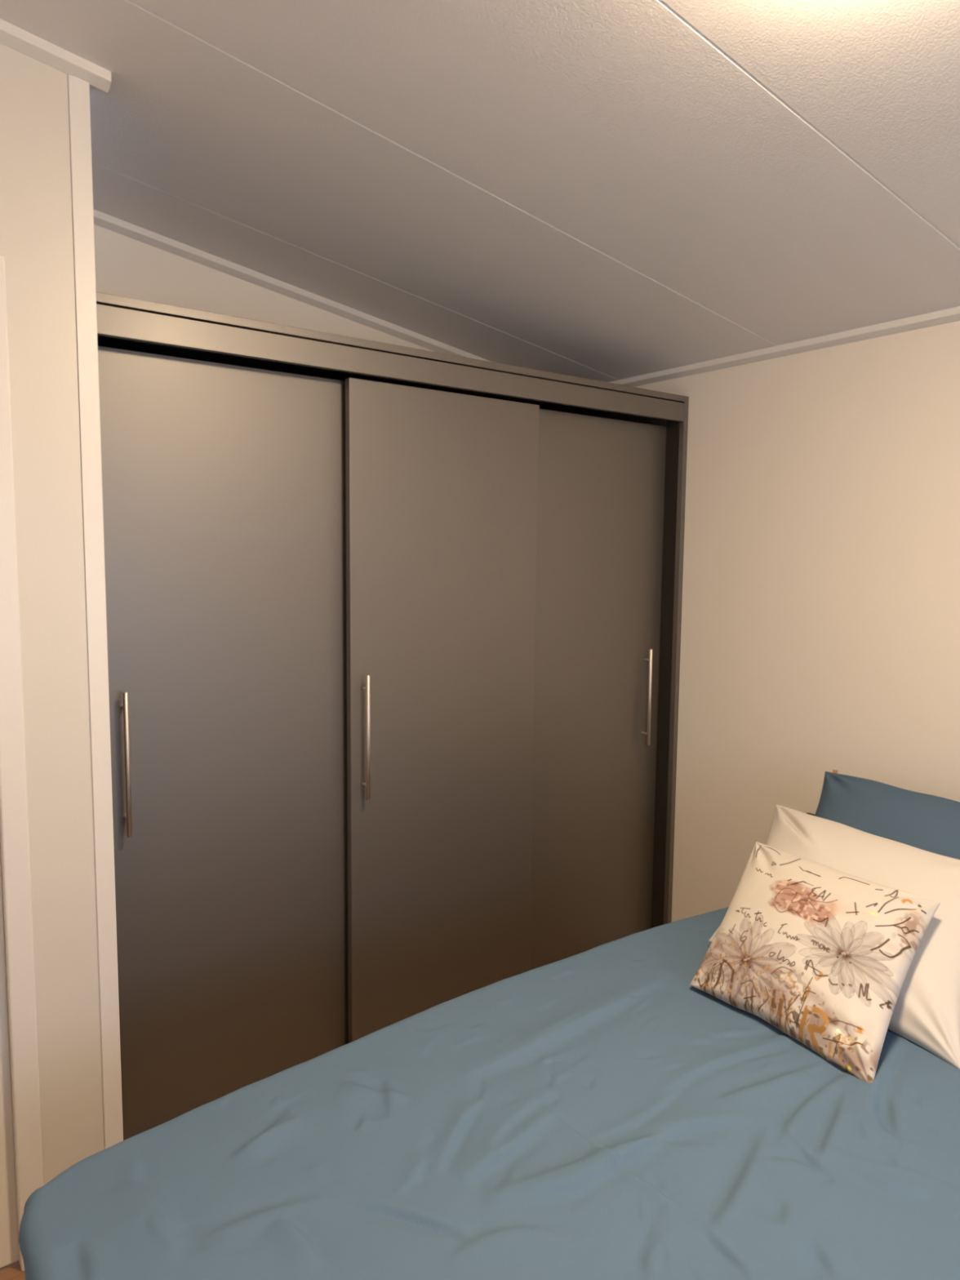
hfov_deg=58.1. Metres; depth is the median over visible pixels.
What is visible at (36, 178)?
wall
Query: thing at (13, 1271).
floor
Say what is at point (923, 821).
bed pillow
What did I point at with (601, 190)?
ceiling
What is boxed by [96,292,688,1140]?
wardrobe
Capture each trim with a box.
[0,18,111,93]
[67,74,123,1148]
[93,208,490,361]
[608,306,959,386]
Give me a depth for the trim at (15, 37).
1.70 m
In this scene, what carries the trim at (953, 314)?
attached to the wall at (820, 625)
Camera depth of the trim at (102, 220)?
2.73 m
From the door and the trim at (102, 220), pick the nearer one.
the door
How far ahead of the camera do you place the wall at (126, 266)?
2.62 m
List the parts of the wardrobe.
bar handle, sliding door, bar handle, panel, sliding door, sliding door, panel, bar handle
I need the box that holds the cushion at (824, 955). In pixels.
[689,841,940,1083]
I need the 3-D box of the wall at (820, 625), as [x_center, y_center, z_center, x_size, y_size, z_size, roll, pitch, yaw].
[1.456,0.245,2.246,0.100,2.217,3.782,-4,7,-36]
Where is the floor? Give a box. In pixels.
[0,1260,25,1279]
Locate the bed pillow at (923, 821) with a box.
[814,769,959,859]
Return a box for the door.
[0,256,44,1271]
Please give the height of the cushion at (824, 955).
0.233 m
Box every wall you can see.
[0,43,105,1185]
[93,224,435,351]
[635,320,959,922]
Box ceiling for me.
[0,0,959,382]
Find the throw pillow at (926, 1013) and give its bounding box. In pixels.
[708,804,959,1069]
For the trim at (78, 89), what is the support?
attached to the wall at (36, 178)

